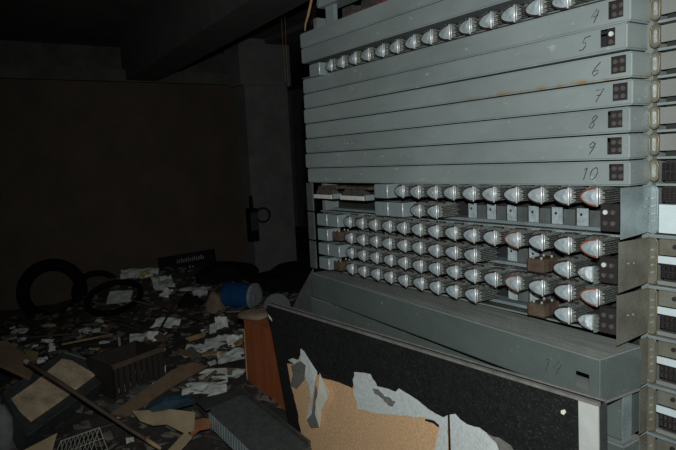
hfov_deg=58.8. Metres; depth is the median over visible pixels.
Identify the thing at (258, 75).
column
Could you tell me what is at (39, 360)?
paper sheet
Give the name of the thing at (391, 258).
relay
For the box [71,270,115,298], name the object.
tyre
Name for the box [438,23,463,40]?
relay
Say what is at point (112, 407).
board
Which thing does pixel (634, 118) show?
rack cover
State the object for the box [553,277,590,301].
relay
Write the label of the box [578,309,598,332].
stripped relay
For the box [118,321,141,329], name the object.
board
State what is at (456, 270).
relay
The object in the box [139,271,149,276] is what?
print
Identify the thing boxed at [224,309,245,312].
board
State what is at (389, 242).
relay
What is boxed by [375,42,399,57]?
relay
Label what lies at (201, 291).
paper sheet
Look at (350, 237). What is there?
relay
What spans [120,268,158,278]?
paper sheet
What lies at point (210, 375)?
board
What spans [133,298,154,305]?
board
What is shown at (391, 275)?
relay
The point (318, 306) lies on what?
rack cover
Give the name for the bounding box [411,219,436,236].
relay
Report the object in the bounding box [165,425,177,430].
board
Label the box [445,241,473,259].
relay
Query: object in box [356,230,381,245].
relay
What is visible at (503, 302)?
shelf
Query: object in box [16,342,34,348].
board
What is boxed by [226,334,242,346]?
paper sheet
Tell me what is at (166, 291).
paper sheet
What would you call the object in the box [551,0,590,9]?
relay
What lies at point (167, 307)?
board
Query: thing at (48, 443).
cardboard piece
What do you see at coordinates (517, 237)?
relay
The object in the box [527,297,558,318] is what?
capacitor
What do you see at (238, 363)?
board
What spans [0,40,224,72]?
wall
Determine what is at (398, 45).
relay
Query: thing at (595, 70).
rack cover
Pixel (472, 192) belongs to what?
relay
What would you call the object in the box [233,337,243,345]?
board
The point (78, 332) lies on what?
wooden lath
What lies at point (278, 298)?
round disc
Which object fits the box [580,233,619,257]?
relay
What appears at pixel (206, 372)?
paper sheet
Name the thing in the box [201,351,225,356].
board
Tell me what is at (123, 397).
wooden lath
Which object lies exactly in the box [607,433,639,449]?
rack cover
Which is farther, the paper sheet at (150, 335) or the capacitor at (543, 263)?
the paper sheet at (150, 335)
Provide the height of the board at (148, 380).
0.050 m
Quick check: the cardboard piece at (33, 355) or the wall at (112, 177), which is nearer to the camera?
the cardboard piece at (33, 355)
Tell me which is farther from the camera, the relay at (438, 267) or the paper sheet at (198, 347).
the paper sheet at (198, 347)
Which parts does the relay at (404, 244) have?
plate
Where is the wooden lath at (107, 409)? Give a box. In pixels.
[103,407,122,428]
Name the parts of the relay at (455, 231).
plate, corner rod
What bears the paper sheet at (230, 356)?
on the ground
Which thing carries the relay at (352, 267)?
on the rack at (633, 316)
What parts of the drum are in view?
lid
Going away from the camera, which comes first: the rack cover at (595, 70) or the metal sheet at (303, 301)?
the rack cover at (595, 70)
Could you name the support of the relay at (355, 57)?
on the rack at (633, 316)
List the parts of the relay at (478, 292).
plate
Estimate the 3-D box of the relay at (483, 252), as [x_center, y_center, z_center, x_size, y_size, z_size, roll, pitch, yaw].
[0.523,0.101,2.196,0.122,0.064,0.073,-7,8,-33]
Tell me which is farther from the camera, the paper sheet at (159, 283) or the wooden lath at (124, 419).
the paper sheet at (159, 283)
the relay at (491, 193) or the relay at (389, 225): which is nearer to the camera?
the relay at (491, 193)
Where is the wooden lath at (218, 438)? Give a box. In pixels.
[203,433,224,441]
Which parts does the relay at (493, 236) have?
insulating plate, plate, corner rod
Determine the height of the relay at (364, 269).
0.064 m
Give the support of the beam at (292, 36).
attached to the ceiling
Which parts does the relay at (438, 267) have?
plate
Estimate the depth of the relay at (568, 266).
1.85 m
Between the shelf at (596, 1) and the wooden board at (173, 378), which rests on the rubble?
the wooden board at (173, 378)
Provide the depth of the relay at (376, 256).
2.64 m
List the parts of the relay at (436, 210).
plate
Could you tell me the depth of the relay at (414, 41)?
2.31 m
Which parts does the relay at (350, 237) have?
plate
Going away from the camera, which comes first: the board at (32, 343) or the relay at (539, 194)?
the relay at (539, 194)
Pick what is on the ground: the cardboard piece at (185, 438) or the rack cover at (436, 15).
the cardboard piece at (185, 438)
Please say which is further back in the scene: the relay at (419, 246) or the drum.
the drum
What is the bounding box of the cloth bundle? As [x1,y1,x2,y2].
[0,402,15,449]
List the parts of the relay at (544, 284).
plate, insulating plate, corner rod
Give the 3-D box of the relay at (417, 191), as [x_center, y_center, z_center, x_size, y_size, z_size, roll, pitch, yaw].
[0.350,-0.139,2.408,0.122,0.064,0.073,-7,8,-33]
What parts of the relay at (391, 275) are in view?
plate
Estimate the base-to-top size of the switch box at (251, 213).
0.561 m
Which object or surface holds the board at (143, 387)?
on the rubble
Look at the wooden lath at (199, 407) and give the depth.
3.27 m
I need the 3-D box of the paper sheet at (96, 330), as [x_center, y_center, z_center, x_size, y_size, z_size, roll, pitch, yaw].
[-2.109,0.911,5.140,0.143,0.033,0.068,-4,6,-12]
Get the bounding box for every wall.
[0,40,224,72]
[0,78,245,310]
[287,90,297,226]
[291,88,323,228]
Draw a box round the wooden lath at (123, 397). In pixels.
[99,393,130,400]
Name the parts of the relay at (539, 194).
plate, insulating plate, corner rod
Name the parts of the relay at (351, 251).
plate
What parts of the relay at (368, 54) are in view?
plate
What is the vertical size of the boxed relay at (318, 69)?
0.058 m
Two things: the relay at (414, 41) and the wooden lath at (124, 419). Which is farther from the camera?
the wooden lath at (124, 419)
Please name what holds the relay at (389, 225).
on the rack at (633, 316)
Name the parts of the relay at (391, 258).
plate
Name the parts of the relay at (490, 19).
plate, insulating plate, corner rod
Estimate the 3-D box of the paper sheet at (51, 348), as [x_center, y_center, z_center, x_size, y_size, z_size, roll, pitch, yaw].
[-2.259,0.980,4.739,0.051,0.037,0.045,-4,6,-12]
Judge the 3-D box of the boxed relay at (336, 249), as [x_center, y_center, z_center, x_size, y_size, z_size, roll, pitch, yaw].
[0.013,0.121,2.923,0.081,0.058,0.093,-7,8,-34]
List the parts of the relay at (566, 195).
insulating plate, plate, corner rod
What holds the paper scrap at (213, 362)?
on the ground
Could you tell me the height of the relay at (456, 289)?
0.064 m
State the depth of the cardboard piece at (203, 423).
2.99 m
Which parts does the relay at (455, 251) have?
insulating plate, plate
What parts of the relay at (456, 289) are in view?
plate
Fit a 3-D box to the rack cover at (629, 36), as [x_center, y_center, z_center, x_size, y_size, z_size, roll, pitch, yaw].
[0.344,-0.576,2.369,0.102,0.071,1.732,-7,8,-33]
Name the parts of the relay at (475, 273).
plate, insulating plate, corner rod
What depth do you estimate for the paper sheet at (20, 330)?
5.42 m
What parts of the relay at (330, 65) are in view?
plate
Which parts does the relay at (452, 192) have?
plate, insulating plate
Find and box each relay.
[309,62,328,76]
[317,212,335,225]
[318,227,339,240]
[318,241,339,255]
[319,255,341,269]
[325,58,339,71]
[327,213,350,226]
[329,242,351,257]
[336,54,357,68]
[343,213,366,228]
[345,229,368,243]
[345,244,368,258]
[346,260,371,274]
[348,50,365,64]
[355,215,376,229]
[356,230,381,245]
[357,246,380,261]
[357,262,384,277]
[361,47,384,61]
[368,216,389,231]
[369,232,396,247]
[369,248,392,263]
[370,264,397,280]
[374,183,399,197]
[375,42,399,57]
[375,200,397,215]
[382,217,404,232]
[382,234,408,250]
[383,250,407,266]
[383,267,412,283]
[389,38,409,53]
[389,201,415,216]
[394,183,414,198]
[396,218,419,234]
[396,235,423,252]
[397,253,424,269]
[397,270,427,287]
[405,33,433,49]
[409,183,431,198]
[410,201,437,217]
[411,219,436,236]
[411,237,439,254]
[412,255,437,272]
[413,272,443,290]
[421,28,443,44]
[426,183,449,199]
[427,201,459,218]
[427,220,453,238]
[427,239,454,257]
[428,257,455,275]
[428,276,459,294]
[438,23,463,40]
[443,184,469,200]
[444,222,472,240]
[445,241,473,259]
[445,260,473,279]
[445,279,478,298]
[458,17,492,34]
[461,184,491,201]
[463,224,492,243]
[463,243,498,263]
[464,263,493,283]
[464,283,499,302]
[478,10,507,29]
[481,184,510,202]
[482,225,514,245]
[483,266,515,287]
[500,3,530,23]
[503,184,535,203]
[504,227,538,248]
[504,270,538,291]
[525,0,557,16]
[527,184,561,203]
[528,229,564,250]
[528,272,563,296]
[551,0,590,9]
[552,185,588,205]
[552,254,592,278]
[553,231,591,254]
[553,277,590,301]
[553,298,593,323]
[578,263,600,284]
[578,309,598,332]
[579,185,622,206]
[579,282,621,306]
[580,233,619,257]
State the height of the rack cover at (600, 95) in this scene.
0.071 m
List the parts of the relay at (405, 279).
plate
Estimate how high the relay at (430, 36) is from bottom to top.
0.064 m
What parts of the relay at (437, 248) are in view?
plate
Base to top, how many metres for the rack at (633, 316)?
2.333 m
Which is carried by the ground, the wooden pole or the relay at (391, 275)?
the wooden pole
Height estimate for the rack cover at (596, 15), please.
0.071 m
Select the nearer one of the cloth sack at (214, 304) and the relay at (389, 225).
the relay at (389, 225)
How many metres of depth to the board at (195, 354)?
4.14 m
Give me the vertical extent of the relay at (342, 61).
0.064 m
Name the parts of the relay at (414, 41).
plate, corner rod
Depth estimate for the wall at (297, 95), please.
12.85 m
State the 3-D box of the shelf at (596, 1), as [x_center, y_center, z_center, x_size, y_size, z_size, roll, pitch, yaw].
[0.367,-0.695,2.377,0.155,0.002,1.727,-7,8,-34]
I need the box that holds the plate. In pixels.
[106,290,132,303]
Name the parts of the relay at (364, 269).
plate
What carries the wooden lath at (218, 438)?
on the ground
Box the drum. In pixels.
[221,282,261,307]
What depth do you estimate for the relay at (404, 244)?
2.48 m
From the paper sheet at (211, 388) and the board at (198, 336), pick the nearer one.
the paper sheet at (211, 388)
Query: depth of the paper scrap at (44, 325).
5.57 m
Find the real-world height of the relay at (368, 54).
0.064 m
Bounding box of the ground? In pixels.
[0,262,325,449]
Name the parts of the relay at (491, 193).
plate, insulating plate, corner rod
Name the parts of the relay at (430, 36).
plate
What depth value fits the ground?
4.80 m
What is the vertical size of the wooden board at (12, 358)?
0.217 m
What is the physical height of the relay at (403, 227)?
0.064 m
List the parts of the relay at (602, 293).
insulating plate, plate, corner rod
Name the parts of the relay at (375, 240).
plate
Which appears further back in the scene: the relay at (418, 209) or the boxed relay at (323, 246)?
the boxed relay at (323, 246)
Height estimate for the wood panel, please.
0.497 m
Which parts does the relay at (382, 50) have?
plate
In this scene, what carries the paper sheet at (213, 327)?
on the ground
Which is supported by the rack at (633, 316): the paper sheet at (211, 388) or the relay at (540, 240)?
the relay at (540, 240)
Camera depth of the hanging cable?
3.19 m
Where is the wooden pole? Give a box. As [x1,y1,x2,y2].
[23,359,161,449]
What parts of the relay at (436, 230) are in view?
plate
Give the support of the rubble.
on the ground
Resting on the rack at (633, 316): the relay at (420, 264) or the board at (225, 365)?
the relay at (420, 264)
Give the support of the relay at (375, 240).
attached to the rack at (633, 316)
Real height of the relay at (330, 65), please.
0.064 m
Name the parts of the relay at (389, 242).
plate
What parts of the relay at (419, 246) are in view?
plate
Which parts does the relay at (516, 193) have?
insulating plate, plate, corner rod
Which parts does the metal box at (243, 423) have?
plate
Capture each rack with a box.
[302,0,667,449]
[646,0,675,449]
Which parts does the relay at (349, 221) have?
plate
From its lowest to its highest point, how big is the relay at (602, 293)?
0.064 m
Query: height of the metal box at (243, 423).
0.172 m
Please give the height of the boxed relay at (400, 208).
0.058 m
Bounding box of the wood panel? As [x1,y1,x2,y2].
[243,318,286,410]
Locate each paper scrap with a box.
[41,324,55,327]
[207,360,215,365]
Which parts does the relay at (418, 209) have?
plate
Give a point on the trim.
(7, 71)
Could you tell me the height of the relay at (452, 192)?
0.064 m
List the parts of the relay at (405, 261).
plate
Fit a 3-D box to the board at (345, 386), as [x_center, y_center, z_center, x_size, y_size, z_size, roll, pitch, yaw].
[0.180,0.788,2.320,0.063,0.782,1.818,-7,8,-34]
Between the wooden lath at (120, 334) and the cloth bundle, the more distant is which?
the wooden lath at (120, 334)
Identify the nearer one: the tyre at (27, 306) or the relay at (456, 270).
the relay at (456, 270)
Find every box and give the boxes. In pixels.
[1,351,117,449]
[158,249,215,269]
[196,385,311,449]
[246,196,259,241]
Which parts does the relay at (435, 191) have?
plate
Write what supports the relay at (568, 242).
on the rack at (633, 316)
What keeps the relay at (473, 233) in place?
on the rack at (633, 316)
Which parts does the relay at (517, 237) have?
plate, insulating plate, corner rod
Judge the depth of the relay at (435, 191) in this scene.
2.29 m
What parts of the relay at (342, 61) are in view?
plate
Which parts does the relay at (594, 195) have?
insulating plate, plate, corner rod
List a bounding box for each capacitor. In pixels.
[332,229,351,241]
[334,258,353,270]
[527,254,558,273]
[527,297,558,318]
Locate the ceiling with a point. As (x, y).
(74, 22)
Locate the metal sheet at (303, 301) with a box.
[293,268,313,312]
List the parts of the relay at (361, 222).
plate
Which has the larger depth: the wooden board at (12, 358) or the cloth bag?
the cloth bag
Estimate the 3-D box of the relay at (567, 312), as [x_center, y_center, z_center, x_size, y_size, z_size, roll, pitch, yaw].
[0.744,0.270,1.897,0.122,0.064,0.073,-7,8,-34]
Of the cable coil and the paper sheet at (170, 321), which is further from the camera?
the cable coil
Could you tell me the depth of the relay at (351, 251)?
2.80 m
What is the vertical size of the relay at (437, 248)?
0.064 m
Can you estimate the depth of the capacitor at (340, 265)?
2.90 m
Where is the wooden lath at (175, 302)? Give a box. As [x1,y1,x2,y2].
[159,301,176,329]
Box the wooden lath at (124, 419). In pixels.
[87,418,129,432]
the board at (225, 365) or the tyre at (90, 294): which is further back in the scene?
the tyre at (90, 294)
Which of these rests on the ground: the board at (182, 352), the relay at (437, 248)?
the board at (182, 352)
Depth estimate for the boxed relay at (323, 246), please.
2.98 m
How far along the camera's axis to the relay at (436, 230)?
2.31 m
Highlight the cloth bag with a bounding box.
[237,307,268,320]
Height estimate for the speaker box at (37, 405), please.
0.324 m
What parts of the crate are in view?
panel, panel, rail, rail, panel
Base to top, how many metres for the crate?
0.238 m
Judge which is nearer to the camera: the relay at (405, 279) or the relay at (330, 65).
the relay at (405, 279)
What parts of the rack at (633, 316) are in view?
plate, plate, plate, post, terminal strip, terminal strip, shelf rail, shelf rail, shelf rail, tab rail, tab rail, tab rail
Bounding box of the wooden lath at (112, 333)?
[62,333,112,344]
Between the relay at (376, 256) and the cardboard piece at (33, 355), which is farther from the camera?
the cardboard piece at (33, 355)
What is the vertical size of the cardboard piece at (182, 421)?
0.068 m
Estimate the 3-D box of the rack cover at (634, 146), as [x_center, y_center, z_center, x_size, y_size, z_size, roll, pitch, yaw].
[0.360,-0.279,2.410,0.102,0.071,1.743,-7,8,-34]
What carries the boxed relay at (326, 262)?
on the rack at (633, 316)
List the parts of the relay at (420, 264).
plate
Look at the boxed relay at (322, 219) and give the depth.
2.96 m
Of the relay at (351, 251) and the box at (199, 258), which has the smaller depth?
the relay at (351, 251)
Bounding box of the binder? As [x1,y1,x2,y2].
[149,395,193,411]
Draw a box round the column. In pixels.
[223,37,296,272]
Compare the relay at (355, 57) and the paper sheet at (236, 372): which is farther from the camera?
the paper sheet at (236, 372)
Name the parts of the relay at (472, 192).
plate, insulating plate, corner rod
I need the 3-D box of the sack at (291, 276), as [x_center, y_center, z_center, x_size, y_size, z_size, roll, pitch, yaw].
[-0.576,0.645,6.354,0.854,0.472,0.505,-5,7,-23]
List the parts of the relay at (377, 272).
plate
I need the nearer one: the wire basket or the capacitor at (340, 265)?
the wire basket
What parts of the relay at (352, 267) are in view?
plate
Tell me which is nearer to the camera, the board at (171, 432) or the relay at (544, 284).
the relay at (544, 284)
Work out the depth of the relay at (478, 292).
2.18 m
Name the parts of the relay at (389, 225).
plate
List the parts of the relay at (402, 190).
plate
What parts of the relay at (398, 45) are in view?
plate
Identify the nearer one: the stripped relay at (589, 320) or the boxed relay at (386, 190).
the stripped relay at (589, 320)
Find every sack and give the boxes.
[177,292,205,308]
[194,261,258,284]
[205,291,226,312]
[249,261,315,292]
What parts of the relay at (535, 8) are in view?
insulating plate, plate, corner rod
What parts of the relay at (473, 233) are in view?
plate, insulating plate, corner rod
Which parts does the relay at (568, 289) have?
plate, insulating plate, corner rod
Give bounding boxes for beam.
[119,0,308,80]
[265,0,361,44]
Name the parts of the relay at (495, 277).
insulating plate, plate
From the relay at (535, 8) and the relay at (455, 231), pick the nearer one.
the relay at (535, 8)
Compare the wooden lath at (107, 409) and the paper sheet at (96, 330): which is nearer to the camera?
the wooden lath at (107, 409)
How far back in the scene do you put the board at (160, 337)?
4.62 m
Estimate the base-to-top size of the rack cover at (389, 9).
0.072 m
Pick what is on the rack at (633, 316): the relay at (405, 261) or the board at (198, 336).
the relay at (405, 261)
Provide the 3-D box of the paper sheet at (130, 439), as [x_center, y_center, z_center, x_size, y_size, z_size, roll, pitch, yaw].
[-1.075,1.112,3.099,0.039,0.024,0.031,-6,7,-24]
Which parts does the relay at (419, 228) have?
plate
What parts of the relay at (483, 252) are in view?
plate, insulating plate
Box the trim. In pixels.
[0,64,230,84]
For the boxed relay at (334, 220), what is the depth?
2.87 m
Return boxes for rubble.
[0,265,323,449]
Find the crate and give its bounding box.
[86,340,164,401]
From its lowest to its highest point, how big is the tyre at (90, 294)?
0.257 m
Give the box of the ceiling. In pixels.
[0,0,325,90]
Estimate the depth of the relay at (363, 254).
2.72 m
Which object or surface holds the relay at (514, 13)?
on the rack at (633, 316)
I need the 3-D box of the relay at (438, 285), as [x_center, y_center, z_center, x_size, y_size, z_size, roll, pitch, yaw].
[0.421,0.234,2.369,0.122,0.064,0.073,-7,8,-33]
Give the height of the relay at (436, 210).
0.064 m
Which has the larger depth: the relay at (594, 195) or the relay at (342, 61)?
the relay at (342, 61)
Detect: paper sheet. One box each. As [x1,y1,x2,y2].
[11,328,27,333]
[37,356,47,363]
[38,339,54,342]
[48,346,55,351]
[83,328,100,333]
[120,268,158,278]
[126,437,133,443]
[129,333,146,341]
[147,331,157,340]
[150,317,180,327]
[151,275,174,290]
[159,288,172,297]
[177,287,210,297]
[182,379,227,395]
[185,343,208,353]
[198,368,227,380]
[204,335,235,349]
[209,322,216,333]
[215,316,227,329]
[217,347,244,363]
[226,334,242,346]
[227,368,245,377]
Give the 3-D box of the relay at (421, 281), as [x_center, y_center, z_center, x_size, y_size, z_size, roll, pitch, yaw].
[0.369,0.226,2.451,0.122,0.064,0.073,-7,8,-34]
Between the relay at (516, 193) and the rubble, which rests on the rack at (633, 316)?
the relay at (516, 193)
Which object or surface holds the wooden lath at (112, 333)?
on the ground
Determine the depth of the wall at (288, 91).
13.07 m
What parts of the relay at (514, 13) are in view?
plate, insulating plate, corner rod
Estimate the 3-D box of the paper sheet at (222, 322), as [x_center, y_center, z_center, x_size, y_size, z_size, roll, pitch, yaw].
[-0.916,0.796,4.731,0.095,0.138,0.112,-5,7,-18]
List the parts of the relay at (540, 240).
plate, insulating plate, corner rod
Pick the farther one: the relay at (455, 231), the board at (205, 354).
the board at (205, 354)
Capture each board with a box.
[0,341,35,379]
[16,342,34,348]
[102,404,122,411]
[111,362,207,417]
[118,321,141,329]
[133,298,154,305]
[135,384,149,391]
[137,375,149,390]
[154,333,168,341]
[165,303,177,313]
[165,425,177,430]
[169,430,182,436]
[178,349,200,356]
[186,333,205,340]
[186,347,200,361]
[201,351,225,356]
[202,370,216,380]
[206,364,226,368]
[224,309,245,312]
[228,359,245,367]
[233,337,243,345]
[267,302,607,449]
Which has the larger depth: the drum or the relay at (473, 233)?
the drum
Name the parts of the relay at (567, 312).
plate, insulating plate, corner rod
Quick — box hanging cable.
[304,0,312,30]
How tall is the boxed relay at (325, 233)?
0.058 m
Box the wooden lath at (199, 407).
[195,403,207,418]
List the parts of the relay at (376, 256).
plate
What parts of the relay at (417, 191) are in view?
plate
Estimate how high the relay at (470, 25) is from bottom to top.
0.064 m
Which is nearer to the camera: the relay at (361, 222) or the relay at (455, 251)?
the relay at (455, 251)
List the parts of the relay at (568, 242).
insulating plate, plate, corner rod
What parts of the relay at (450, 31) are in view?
insulating plate, plate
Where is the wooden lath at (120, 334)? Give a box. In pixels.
[77,334,122,339]
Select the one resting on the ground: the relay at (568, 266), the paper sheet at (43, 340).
the paper sheet at (43, 340)
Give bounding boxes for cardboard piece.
[24,350,37,360]
[25,433,56,449]
[132,409,194,433]
[168,433,191,449]
[190,418,210,440]
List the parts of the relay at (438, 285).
plate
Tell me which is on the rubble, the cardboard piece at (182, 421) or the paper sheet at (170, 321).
the paper sheet at (170, 321)
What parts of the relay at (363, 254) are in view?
plate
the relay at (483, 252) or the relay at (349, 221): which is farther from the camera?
the relay at (349, 221)
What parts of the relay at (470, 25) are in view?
plate, insulating plate, corner rod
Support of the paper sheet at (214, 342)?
on the rubble
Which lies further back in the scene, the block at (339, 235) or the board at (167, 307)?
the board at (167, 307)
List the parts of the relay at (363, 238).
plate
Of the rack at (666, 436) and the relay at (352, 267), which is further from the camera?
the relay at (352, 267)
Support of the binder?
on the cardboard piece at (182, 421)
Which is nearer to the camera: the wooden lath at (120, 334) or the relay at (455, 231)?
the relay at (455, 231)
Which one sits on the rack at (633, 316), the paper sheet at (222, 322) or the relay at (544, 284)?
the relay at (544, 284)
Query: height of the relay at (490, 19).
0.064 m
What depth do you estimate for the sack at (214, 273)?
6.14 m
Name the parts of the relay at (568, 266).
insulating plate, plate, corner rod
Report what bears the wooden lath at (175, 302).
on the ground
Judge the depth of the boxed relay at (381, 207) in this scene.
2.56 m
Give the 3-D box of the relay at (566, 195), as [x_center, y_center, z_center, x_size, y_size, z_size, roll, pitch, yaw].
[0.728,-0.096,1.857,0.122,0.064,0.073,-7,8,-33]
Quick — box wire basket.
[57,427,107,449]
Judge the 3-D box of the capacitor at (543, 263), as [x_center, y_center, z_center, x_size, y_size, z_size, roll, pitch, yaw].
[0.670,0.125,1.960,0.085,0.053,0.071,-7,8,-34]
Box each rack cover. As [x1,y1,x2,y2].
[300,0,442,48]
[301,0,529,63]
[303,0,649,93]
[304,22,646,108]
[304,51,650,123]
[305,133,648,167]
[306,79,651,137]
[306,106,648,152]
[308,159,648,185]
[311,297,638,439]
[312,270,640,402]
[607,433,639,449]
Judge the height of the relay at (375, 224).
0.064 m
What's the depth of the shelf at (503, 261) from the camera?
2.21 m
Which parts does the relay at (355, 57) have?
plate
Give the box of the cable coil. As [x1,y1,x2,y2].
[258,207,270,222]
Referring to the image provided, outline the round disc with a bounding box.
[263,293,289,307]
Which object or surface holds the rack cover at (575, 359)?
on the rack at (633, 316)
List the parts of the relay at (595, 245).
insulating plate, plate, corner rod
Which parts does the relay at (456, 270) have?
plate, corner rod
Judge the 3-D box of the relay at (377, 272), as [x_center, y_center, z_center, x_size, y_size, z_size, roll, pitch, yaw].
[0.208,0.208,2.688,0.122,0.064,0.073,-7,8,-35]
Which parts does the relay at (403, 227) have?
plate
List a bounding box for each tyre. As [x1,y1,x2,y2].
[16,259,87,316]
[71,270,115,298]
[84,279,143,315]
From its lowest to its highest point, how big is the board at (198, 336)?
0.037 m
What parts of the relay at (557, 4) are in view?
plate, insulating plate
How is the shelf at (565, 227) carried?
attached to the rack at (633, 316)
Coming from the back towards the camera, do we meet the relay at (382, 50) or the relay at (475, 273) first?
the relay at (382, 50)
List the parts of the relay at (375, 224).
plate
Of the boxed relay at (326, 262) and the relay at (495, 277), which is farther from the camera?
the boxed relay at (326, 262)
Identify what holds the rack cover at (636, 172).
on the rack at (633, 316)
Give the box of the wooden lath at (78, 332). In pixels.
[27,332,80,337]
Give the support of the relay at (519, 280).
on the rack at (633, 316)
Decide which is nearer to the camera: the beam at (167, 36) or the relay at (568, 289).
the relay at (568, 289)
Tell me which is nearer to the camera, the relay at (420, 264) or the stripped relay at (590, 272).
the stripped relay at (590, 272)
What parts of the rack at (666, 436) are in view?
rail, rail, rail, rail, rail, rail, rail, rail, rail, panel, rail, rail, rail, panel, panel, panel, panel, blank plate, blank plate, blank plate, blank plate, blank plate, blank plate, plate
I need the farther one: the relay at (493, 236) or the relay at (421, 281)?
the relay at (421, 281)
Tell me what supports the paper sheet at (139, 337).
on the ground
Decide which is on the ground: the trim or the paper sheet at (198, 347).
the paper sheet at (198, 347)
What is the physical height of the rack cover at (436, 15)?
0.072 m
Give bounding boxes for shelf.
[302,0,610,78]
[327,209,641,236]
[342,240,617,284]
[343,270,598,327]
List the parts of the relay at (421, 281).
plate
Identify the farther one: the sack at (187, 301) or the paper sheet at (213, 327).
the sack at (187, 301)
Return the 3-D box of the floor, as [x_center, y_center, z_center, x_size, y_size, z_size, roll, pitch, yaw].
[-0.961,1.003,4.980,9.500,0.100,13.700,-7,8,-34]
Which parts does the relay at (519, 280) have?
insulating plate, plate, corner rod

